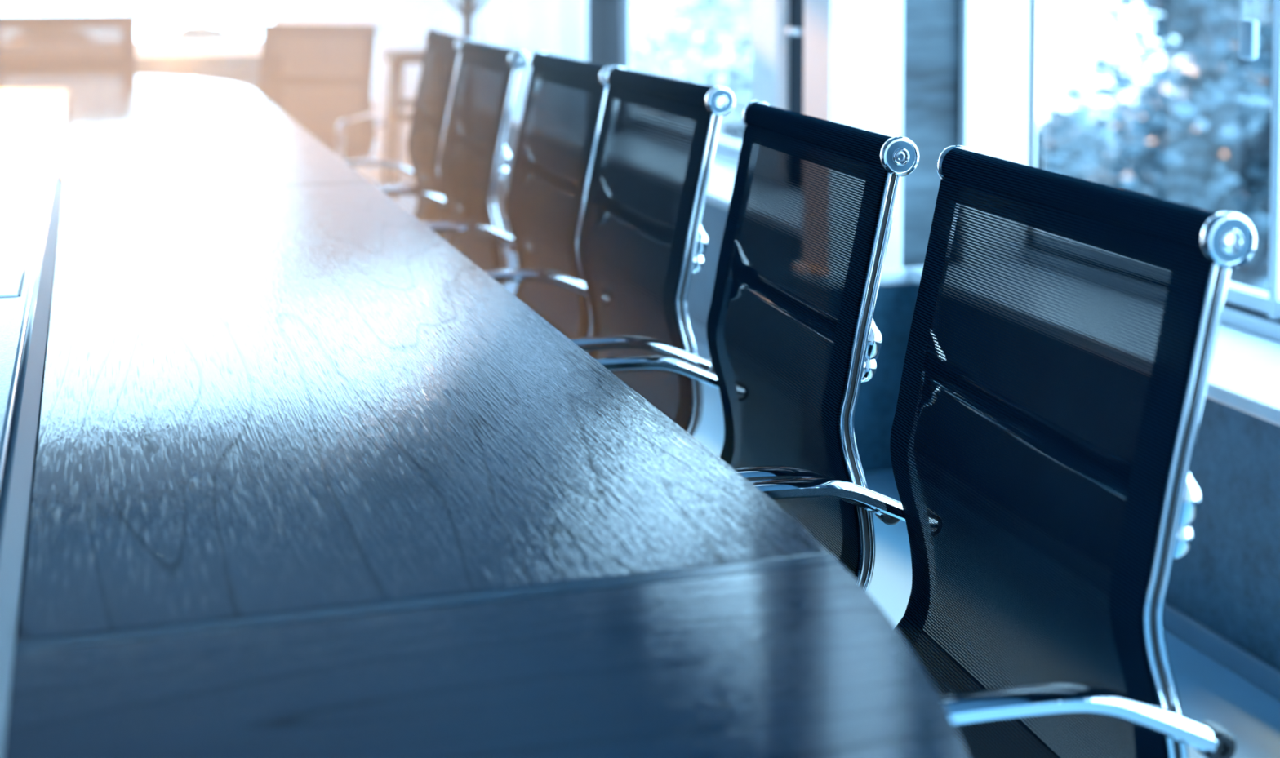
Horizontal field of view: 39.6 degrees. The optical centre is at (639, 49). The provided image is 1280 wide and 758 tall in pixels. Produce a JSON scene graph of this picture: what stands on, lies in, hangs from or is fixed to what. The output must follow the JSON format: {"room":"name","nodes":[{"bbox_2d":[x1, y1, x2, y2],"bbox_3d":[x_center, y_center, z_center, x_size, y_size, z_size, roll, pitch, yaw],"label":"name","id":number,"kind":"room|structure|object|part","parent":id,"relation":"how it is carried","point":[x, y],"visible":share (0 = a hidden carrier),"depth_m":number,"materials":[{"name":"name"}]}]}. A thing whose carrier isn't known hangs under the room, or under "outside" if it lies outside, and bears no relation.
{"room":"office","nodes":[
{"label":"office","id":0,"kind":"room"},
{"bbox_2d":[136,54,261,92],"bbox_3d":[-3.838,0.395,8.998,3.990,0.690,0.200,-1,3,-17],"label":"wall","id":1,"kind":"structure","parent":0,"point":[244,70],"depth_m":9.36,"materials":[{"name":"paint"}]},
{"bbox_2d":[135,45,262,57],"bbox_3d":[-3.833,0.029,8.959,3.990,0.045,0.240,-1,3,-17],"label":"trim","id":2,"kind":"structure","parent":1,"relation":"attached to","point":[228,50],"depth_m":9.31,"materials":[{"name":"white stone"}]},
{"bbox_2d":[280,0,475,179],"bbox_3d":[-3.179,-0.819,9.139,5.370,3.100,0.200,-1,3,-17],"label":"wall panel","id":3,"kind":"object","parent":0,"point":[404,24],"depth_m":9.65,"materials":[{"name":"white paint"}]},
{"bbox_2d":[135,0,281,47],"bbox_3d":[-3.457,-1.081,9.023,4.780,2.165,0.070,-1,3,-17],"label":"window","id":4,"kind":"structure","parent":3,"relation":"attached to","point":[277,6],"depth_m":9.42,"materials":[{"name":"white glass"}]},
{"bbox_2d":[368,177,1279,757],"bbox_3d":[-1.466,1.077,3.716,5.370,0.120,11.850,-1,3,-17],"label":"floor","id":5,"kind":"structure","parent":0,"point":[1207,691],"depth_m":3.08,"materials":[{"name":"grey"}]},
{"bbox_2d":[0,13,136,75],"bbox_3d":[-2.294,0.353,7.052,0.667,0.975,0.599,-1,3,-17],"label":"chair","id":6,"kind":"object","parent":5,"relation":"on","point":[30,44],"visible":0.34,"depth_m":7.25,"materials":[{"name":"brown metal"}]},
{"bbox_3d":[-2.350,0.130,7.242,0.574,0.496,0.060,-1,3,-17],"label":"backrest","id":7,"kind":"part","parent":6,"relation":"part of","materials":[{"name":"black fabric"}]},
{"bbox_2d":[257,22,385,169],"bbox_3d":[-1.446,0.359,7.449,0.618,0.922,0.599,1,3,15],"label":"chair","id":8,"kind":"object","parent":5,"relation":"on","point":[322,77],"visible":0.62,"depth_m":7.62,"materials":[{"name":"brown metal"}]},
{"bbox_3d":[-1.387,0.162,7.639,0.531,0.496,0.060,1,3,15],"label":"backrest","id":9,"kind":"part","parent":8,"relation":"part of","materials":[{"name":"black fabric"}]},
{"bbox_3d":[-1.448,0.465,7.427,0.531,0.093,0.448,1,3,15],"label":"seat","id":10,"kind":"part","parent":8,"relation":"part of","materials":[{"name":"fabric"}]},
{"bbox_3d":[-1.161,0.353,7.388,0.034,0.173,0.425,1,3,15],"label":"armrest","id":11,"kind":"part","parent":8,"relation":"part of","materials":[{"name":"silver metal"}]},
{"bbox_3d":[-1.189,0.224,7.378,0.014,0.590,0.508,1,3,15],"label":"rail","id":12,"kind":"part","parent":8,"relation":"part of","materials":[{"name":"silver metal"}]},
{"bbox_2d":[382,48,425,201],"bbox_3d":[-1.074,0.381,8.651,0.336,0.756,0.320,-1,3,-17],"label":"bar stool","id":13,"kind":"object","parent":5,"relation":"on","point":[397,58],"visible":0.51,"depth_m":8.50,"materials":[{"name":"brown wood"}]},
{"bbox_3d":[-1.232,0.399,8.729,0.093,0.713,0.036,1,3,26],"label":"leg","id":14,"kind":"part","parent":13,"relation":"part of","materials":[{"name":"brown wood"}]},
{"bbox_3d":[-1.161,0.411,8.500,0.035,0.713,0.094,2,3,29],"label":"leg","id":15,"kind":"part","parent":13,"relation":"part of","materials":[{"name":"brown wood"}]},
{"bbox_3d":[-1.076,0.313,8.647,0.266,0.050,0.252,-1,3,-17],"label":"foot rail","id":16,"kind":"part","parent":13,"relation":"part of","materials":[{"name":"brown wood"}]},
{"bbox_3d":[-1.076,0.243,8.643,0.257,0.050,0.244,-1,3,-17],"label":"foot rail","id":17,"kind":"part","parent":13,"relation":"part of","materials":[{"name":"brown wood"}]},
{"bbox_3d":[-1.067,0.031,8.635,0.320,0.055,0.320,-1,3,-17],"label":"seat","id":18,"kind":"part","parent":13,"relation":"part of","materials":[{"name":"brown wood"}]},
{"bbox_2d":[343,28,470,242],"bbox_3d":[-0.755,0.461,4.685,0.599,1.008,0.618,-1,3,-15],"label":"chair","id":19,"kind":"object","parent":5,"relation":"on","point":[435,89],"visible":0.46,"depth_m":4.69,"materials":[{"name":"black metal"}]},
{"bbox_3d":[-0.812,0.394,4.957,0.425,0.173,0.034,-1,3,-15],"label":"armrest","id":20,"kind":"part","parent":19,"relation":"part of","materials":[{"name":"silver metal"}]},
{"bbox_3d":[-0.665,0.423,4.405,0.425,0.173,0.034,-1,3,-15],"label":"armrest","id":21,"kind":"part","parent":19,"relation":"part of","materials":[{"name":"silver metal"}]},
{"bbox_3d":[-0.552,0.229,4.721,0.060,0.496,0.531,-1,3,-15],"label":"backrest","id":22,"kind":"part","parent":19,"relation":"part of","materials":[{"name":"black fabric"}]},
{"bbox_3d":[-0.682,0.292,4.421,0.508,0.590,0.014,-1,3,-15],"label":"rail","id":23,"kind":"part","parent":19,"relation":"part of","materials":[{"name":"silver metal"}]},
{"bbox_2d":[380,38,529,287],"bbox_3d":[-0.585,0.493,4.081,0.599,1.007,0.618,-1,3,-18],"label":"chair","id":24,"kind":"object","parent":5,"relation":"on","point":[476,156],"visible":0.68,"depth_m":4.06,"materials":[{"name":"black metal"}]},
{"bbox_3d":[-0.655,0.427,4.349,0.425,0.173,0.034,-1,3,-18],"label":"armrest","id":25,"kind":"part","parent":24,"relation":"part of","materials":[{"name":"silver metal"}]},
{"bbox_3d":[-0.482,0.455,3.805,0.425,0.173,0.034,-1,3,-18],"label":"armrest","id":26,"kind":"part","parent":24,"relation":"part of","materials":[{"name":"silver metal"}]},
{"bbox_3d":[-0.384,0.261,4.126,0.060,0.496,0.531,-1,3,-18],"label":"backrest","id":27,"kind":"part","parent":24,"relation":"part of","materials":[{"name":"black fabric"}]},
{"bbox_3d":[-0.501,0.325,3.820,0.508,0.590,0.014,-1,3,-18],"label":"rail","id":28,"kind":"part","parent":24,"relation":"part of","materials":[{"name":"silver metal"}]},
{"bbox_3d":[-0.296,0.245,3.886,0.025,0.098,0.030,2,4,38],"label":"brace knob","id":29,"kind":"part","parent":24,"relation":"part of","materials":[{"name":"silver metal"}]},
{"bbox_2d":[448,0,507,218],"bbox_3d":[-0.778,-0.079,8.038,0.282,1.713,0.282,1,3,22],"label":"coat stand","id":30,"kind":"object","parent":5,"relation":"on","point":[467,11],"visible":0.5,"depth_m":8.02,"materials":[{"name":"grey metal"}]},
{"bbox_2d":[0,74,968,757],"bbox_3d":[-1.489,0.634,3.649,1.820,0.772,7.160,-1,3,-17],"label":"conference table","id":31,"kind":"object","parent":5,"relation":"on","point":[286,472],"visible":1,"depth_m":1.51,"materials":[{"name":"brown wood"}]},
{"bbox_3d":[-2.412,0.147,6.598,1.803,0.045,0.940,-1,3,-17],"label":"panel","id":32,"kind":"part","parent":31,"relation":"part of","materials":[{"name":"brown wood"}]},
{"bbox_3d":[-1.273,0.233,4.966,0.615,0.045,2.816,-1,3,-17],"label":"panel","id":33,"kind":"part","parent":31,"relation":"part of","materials":[{"name":"brown wood"}]},
{"bbox_3d":[-0.495,0.364,2.467,0.615,0.045,2.420,-1,3,-17],"label":"panel","id":34,"kind":"part","parent":31,"relation":"part of","materials":[{"name":"brown wood"}]},
{"bbox_3d":[-0.566,0.458,0.667,1.803,0.045,0.942,-1,3,-17],"label":"panel","id":35,"kind":"part","parent":31,"relation":"part of","materials":[{"name":"brown wood"}]},
{"bbox_2d":[426,50,615,353],"bbox_3d":[-0.373,0.523,3.486,0.599,1.009,0.618,-1,3,-18],"label":"chair","id":36,"kind":"object","parent":5,"relation":"on","point":[557,142],"visible":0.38,"depth_m":3.50,"materials":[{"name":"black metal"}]},
{"bbox_3d":[-0.445,0.456,3.754,0.425,0.173,0.034,-1,3,-18],"label":"armrest","id":37,"kind":"part","parent":36,"relation":"part of","materials":[{"name":"silver metal"}]},
{"bbox_3d":[-0.270,0.484,3.210,0.425,0.173,0.034,-1,3,-18],"label":"armrest","id":38,"kind":"part","parent":36,"relation":"part of","materials":[{"name":"silver metal"}]},
{"bbox_3d":[-0.397,0.585,3.475,0.448,0.093,0.531,-1,3,-18],"label":"seat","id":39,"kind":"part","parent":36,"relation":"part of","materials":[{"name":"fabric"}]},
{"bbox_3d":[-0.173,0.290,3.531,0.060,0.496,0.531,-1,3,-18],"label":"backrest","id":40,"kind":"part","parent":36,"relation":"part of","materials":[{"name":"black fabric"}]},
{"bbox_3d":[-0.288,0.354,3.225,0.508,0.590,0.014,-1,3,-18],"label":"rail","id":41,"kind":"part","parent":36,"relation":"part of","materials":[{"name":"silver metal"}]},
{"bbox_2d":[486,65,735,437],"bbox_3d":[-0.200,0.552,2.888,0.599,1.014,0.618,-1,3,-18],"label":"chair","id":42,"kind":"object","parent":5,"relation":"on","point":[642,238],"visible":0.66,"depth_m":2.85,"materials":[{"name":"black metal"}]},
{"bbox_3d":[-0.271,0.482,3.156,0.425,0.173,0.034,-1,3,-18],"label":"armrest","id":43,"kind":"part","parent":42,"relation":"part of","materials":[{"name":"silver metal"}]},
{"bbox_3d":[-0.097,0.511,2.612,0.425,0.173,0.034,-1,3,-18],"label":"armrest","id":44,"kind":"part","parent":42,"relation":"part of","materials":[{"name":"silver metal"}]},
{"bbox_3d":[0.000,0.317,2.934,0.060,0.496,0.531,-1,3,-18],"label":"backrest","id":45,"kind":"part","parent":42,"relation":"part of","materials":[{"name":"black fabric"}]},
{"bbox_3d":[-0.116,0.380,2.627,0.508,0.590,0.014,-1,3,-18],"label":"rail","id":46,"kind":"part","parent":42,"relation":"part of","materials":[{"name":"silver metal"}]},
{"bbox_3d":[0.089,0.301,2.694,0.025,0.098,0.030,2,4,37],"label":"brace knob","id":47,"kind":"part","parent":42,"relation":"part of","materials":[{"name":"silver metal"}]},
{"bbox_2d":[593,100,919,591],"bbox_3d":[-0.013,0.590,2.256,0.599,1.004,0.618,-1,3,-14],"label":"chair","id":48,"kind":"object","parent":5,"relation":"on","point":[793,337],"visible":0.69,"depth_m":2.21,"materials":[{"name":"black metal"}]},
{"bbox_3d":[-0.067,0.525,2.529,0.425,0.173,0.034,-1,3,-14],"label":"armrest","id":49,"kind":"part","parent":48,"relation":"part of","materials":[{"name":"silver metal"}]},
{"bbox_3d":[0.191,0.360,2.289,0.060,0.496,0.531,-1,3,-14],"label":"backrest","id":50,"kind":"part","parent":48,"relation":"part of","materials":[{"name":"black fabric"}]},
{"bbox_3d":[0.072,0.554,1.974,0.425,0.173,0.034,-1,3,-14],"label":"armrest","id":51,"kind":"part","parent":48,"relation":"part of","materials":[{"name":"silver metal"}]},
{"bbox_3d":[0.056,0.424,1.991,0.508,0.590,0.014,-1,3,-14],"label":"rail","id":52,"kind":"part","parent":48,"relation":"part of","materials":[{"name":"silver metal"}]},
{"bbox_3d":[0.264,0.345,2.044,0.025,0.098,0.030,3,4,41],"label":"brace knob","id":53,"kind":"part","parent":48,"relation":"part of","materials":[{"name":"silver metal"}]},
{"bbox_2d":[750,145,1256,757],"bbox_3d":[0.166,0.622,1.661,0.599,1.003,0.618,-1,3,-14],"label":"chair","id":54,"kind":"object","parent":5,"relation":"on","point":[1064,330],"visible":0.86,"depth_m":1.62,"materials":[{"name":"black fabric"}]},
{"bbox_3d":[0.112,0.557,1.934,0.425,0.173,0.034,-1,3,-14],"label":"armrest","id":55,"kind":"part","parent":54,"relation":"part of","materials":[{"name":"silver metal"}]},
{"bbox_3d":[0.141,0.686,1.652,0.448,0.093,0.531,-1,3,-14],"label":"seat","id":56,"kind":"part","parent":54,"relation":"part of","materials":[{"name":"fabric"}]},
{"bbox_3d":[0.369,0.393,1.694,0.060,0.496,0.531,-1,3,-14],"label":"backrest","id":57,"kind":"part","parent":54,"relation":"part of","materials":[{"name":"black fabric"}]},
{"bbox_3d":[0.251,0.587,1.379,0.425,0.173,0.034,-1,3,-14],"label":"armrest","id":58,"kind":"part","parent":54,"relation":"part of","materials":[{"name":"silver metal"}]},
{"bbox_3d":[0.234,0.456,1.396,0.508,0.590,0.014,-1,3,-14],"label":"rail","id":59,"kind":"part","parent":54,"relation":"part of","materials":[{"name":"silver metal"}]},
{"bbox_3d":[0.443,0.377,1.449,0.025,0.098,0.030,3,4,41],"label":"brace knob","id":60,"kind":"part","parent":54,"relation":"part of","materials":[{"name":"silver metal"}]},
{"bbox_2d":[853,283,913,473],"bbox_3d":[0.517,0.767,4.238,0.215,0.445,0.160,-1,3,-17],"label":"wall pier","id":61,"kind":"object","parent":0,"point":[893,313],"visible":0.21,"depth_m":4.17,"materials":[{"name":"paint"}]},
{"bbox_2d":[495,123,1279,671],"bbox_3d":[0.848,0.754,4.419,0.525,0.452,11.850,-1,3,-17],"label":"wall","id":62,"kind":"structure","parent":0,"point":[1228,581],"depth_m":3.03,"materials":[{"name":"paint"}]},
{"bbox_2d":[495,201,707,344],"bbox_3d":[-0.263,0.818,7.092,0.014,0.045,5.600,-1,3,-17],"label":"baseboard","id":63,"kind":"structure","parent":62,"relation":"attached to","point":[699,331],"depth_m":5.65,"materials":[{"name":"paint"}]},
{"bbox_2d":[509,102,737,208],"bbox_3d":[-0.102,0.371,7.118,0.367,0.030,5.600,-1,3,-17],"label":"trim","id":64,"kind":"structure","parent":62,"relation":"on","point":[722,175],"depth_m":5.82,"materials":[{"name":"white stone"}]},
{"bbox_2d":[622,0,625,66],"bbox_3d":[-0.396,-0.792,8.591,0.080,2.138,2.500,-1,3,-17],"label":"window","id":65,"kind":"structure","parent":62,"relation":"in","point":[623,1],"depth_m":7.44,"materials":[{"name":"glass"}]},
{"bbox_2d":[625,0,742,166],"bbox_3d":[0.205,-0.690,6.658,0.080,2.138,1.555,-1,3,-17],"label":"window","id":66,"kind":"structure","parent":62,"relation":"in","point":[726,150],"depth_m":6.45,"materials":[{"name":"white glass"}]},
{"bbox_3d":[0.204,0.321,6.710,0.042,0.032,1.535,-1,3,-17],"label":"sash","id":67,"kind":"part","parent":66,"relation":"part of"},
{"bbox_2d":[751,0,788,110],"bbox_3d":[0.442,-0.645,5.795,0.080,2.138,0.235,-1,3,-17],"label":"trim","id":68,"kind":"structure","parent":62,"relation":"attached to","point":[770,18],"depth_m":5.76,"materials":[{"name":"white paint"}]},
{"bbox_2d":[785,0,804,114],"bbox_3d":[0.540,-0.635,5.609,0.165,2.138,0.140,-1,3,-17],"label":"trim","id":69,"kind":"structure","parent":62,"relation":"attached to","point":[796,7],"depth_m":5.62,"materials":[{"name":"black metal"}]},
{"bbox_2d":[879,266,923,285],"bbox_3d":[0.663,0.527,4.270,0.558,0.031,0.198,-1,3,-17],"label":"trim","id":70,"kind":"structure","parent":62,"relation":"attached to","point":[890,277],"depth_m":4.15,"materials":[{"name":"white stone"}]},
{"bbox_2d":[906,266,1279,426],"bbox_3d":[1.653,0.667,1.478,0.367,0.030,5.770,-1,3,-17],"label":"windowsill","id":71,"kind":"structure","parent":62,"relation":"on","point":[1244,376],"depth_m":3.12,"materials":[{"name":"white stone"}]},
{"bbox_2d":[1027,0,1279,342],"bbox_3d":[1.797,-0.422,1.544,0.080,2.138,5.720,-1,3,-17],"label":"window","id":72,"kind":"structure","parent":62,"relation":"in","point":[1246,308],"depth_m":3.40,"materials":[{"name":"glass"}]},
{"bbox_3d":[1.794,-0.429,1.542,0.046,2.084,5.700,-1,3,-17],"label":"sash","id":73,"kind":"part","parent":72,"relation":"part of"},
{"bbox_2d":[1163,602,1279,702],"bbox_3d":[1.492,1.113,1.451,0.014,0.045,5.770,-1,3,-17],"label":"baseboard","id":74,"kind":"structure","parent":62,"relation":"attached to","point":[1264,677],"depth_m":3.03,"materials":[{"name":"paint"}]},
{"bbox_2d":[803,0,1037,271],"bbox_3d":[0.670,-0.799,4.204,0.536,2.624,0.160,-1,3,-17],"label":"wall","id":75,"kind":"structure","parent":0,"point":[853,50],"depth_m":4.19,"materials":[{"name":"white paint"}]},
{"bbox_2d":[902,0,960,266],"bbox_3d":[0.674,-0.798,4.184,0.163,2.624,0.060,-1,3,-17],"label":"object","id":76,"kind":"structure","parent":75,"relation":"attached to","point":[931,28],"depth_m":4.21,"materials":[{"name":"stone"}]},
{"bbox_3d":[0.955,-1.878,4.315,0.300,0.480,11.850,-1,3,-17],"label":"lintel","id":77,"kind":"object","parent":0,"visible":0},
{"bbox_2d":[475,0,587,105],"bbox_3d":[-0.556,-0.785,8.635,0.078,2.115,2.127,-1,3,-17],"label":"window","id":78,"kind":"structure","parent":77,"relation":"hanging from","point":[559,28],"depth_m":8.49,"materials":[{"name":"glass"}]},
{"bbox_2d":[587,0,622,66],"bbox_3d":[-0.149,-0.720,7.392,0.057,2.115,0.427,-1,3,-17],"label":"curtain","id":79,"kind":"object","parent":77,"relation":"hanging from","point":[604,16],"visible":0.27,"depth_m":7.35,"materials":[{"name":"grey fabric"}]},
{"bbox_2d":[1238,0,1258,59],"bbox_3d":[1.126,-0.781,3.249,0.018,1.600,0.044,-1,3,-17],"label":"blind cord","id":80,"kind":"object","parent":77,"relation":"hanging from","point":[1248,28],"visible":1,"depth_m":3.27,"materials":[{"name":"plastic"}]},
{"bbox_3d":[1.126,-0.816,3.247,0.004,1.530,0.038,-1,3,-17],"label":"cord","id":81,"kind":"part","parent":80,"relation":"part of","materials":[{"name":"plastic"}]},
{"label":"outside","id":82,"kind":"structure","parent":0,"visible":0},
{"bbox_2d":[1036,49,1186,142],"bbox_3d":[5.421,5.568,33.437,150.000,0.200,180.000,-1,3,-17],"label":"sky","id":83,"kind":"structure","parent":82,"point":[1052,66],"depth_m":108.63,"materials":[{"name":"white"}]},
{"bbox_2d":[586,0,735,130],"bbox_3d":[0.279,2.428,25.694,4.350,6.912,3.973,-1,3,-17],"label":"tree","id":84,"kind":"object","parent":83,"relation":"on","point":[642,40],"visible":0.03,"depth_m":24.62,"materials":[{"name":"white plant"}]},
{"bbox_2d":[637,0,751,142],"bbox_3d":[1.219,2.587,19.674,2.624,7.222,3.043,-1,3,-17],"label":"tree","id":85,"kind":"object","parent":83,"relation":"on","point":[714,36],"visible":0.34,"depth_m":19.05,"materials":[{"name":"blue plant"}]},
{"bbox_2d":[1035,89,1200,183],"bbox_3d":[3.516,3.386,15.529,3.388,6.068,3.438,-1,3,-17],"label":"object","id":86,"kind":"object","parent":83,"relation":"on","point":[1063,145],"visible":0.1,"depth_m":15.23,"materials":[{"name":"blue plant"}]},
{"bbox_2d":[1047,0,1273,284],"bbox_3d":[7.368,1.514,18.923,5.078,9.439,5.702,0,3,-7],"label":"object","id":87,"kind":"object","parent":83,"relation":"on","point":[1122,82],"visible":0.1,"depth_m":19.81,"materials":[{"name":"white plant"}]},
{"bbox_2d":[1080,0,1274,292],"bbox_3d":[3.641,1.762,11.292,2.081,9.741,2.283,-2,4,-37],"label":"leafy tree","id":88,"kind":"object","parent":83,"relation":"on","point":[1216,113],"visible":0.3,"depth_m":10.88,"materials":[{"name":"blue plant"}]},
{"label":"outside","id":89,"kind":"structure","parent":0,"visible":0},
{"bbox_3d":[-4.615,0.786,10.695,9.500,0.230,3.340,-1,3,-17],"label":"terrace","id":90,"kind":"object","parent":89,"visible":0},
{"bbox_2d":[160,23,238,40],"bbox_3d":[-2.551,0.274,10.336,0.729,0.851,0.589,-1,3,-17],"label":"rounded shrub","id":91,"kind":"object","parent":90,"relation":"on","point":[202,31],"visible":0.1,"depth_m":10.23,"materials":[{"name":"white plant"}]}
]}

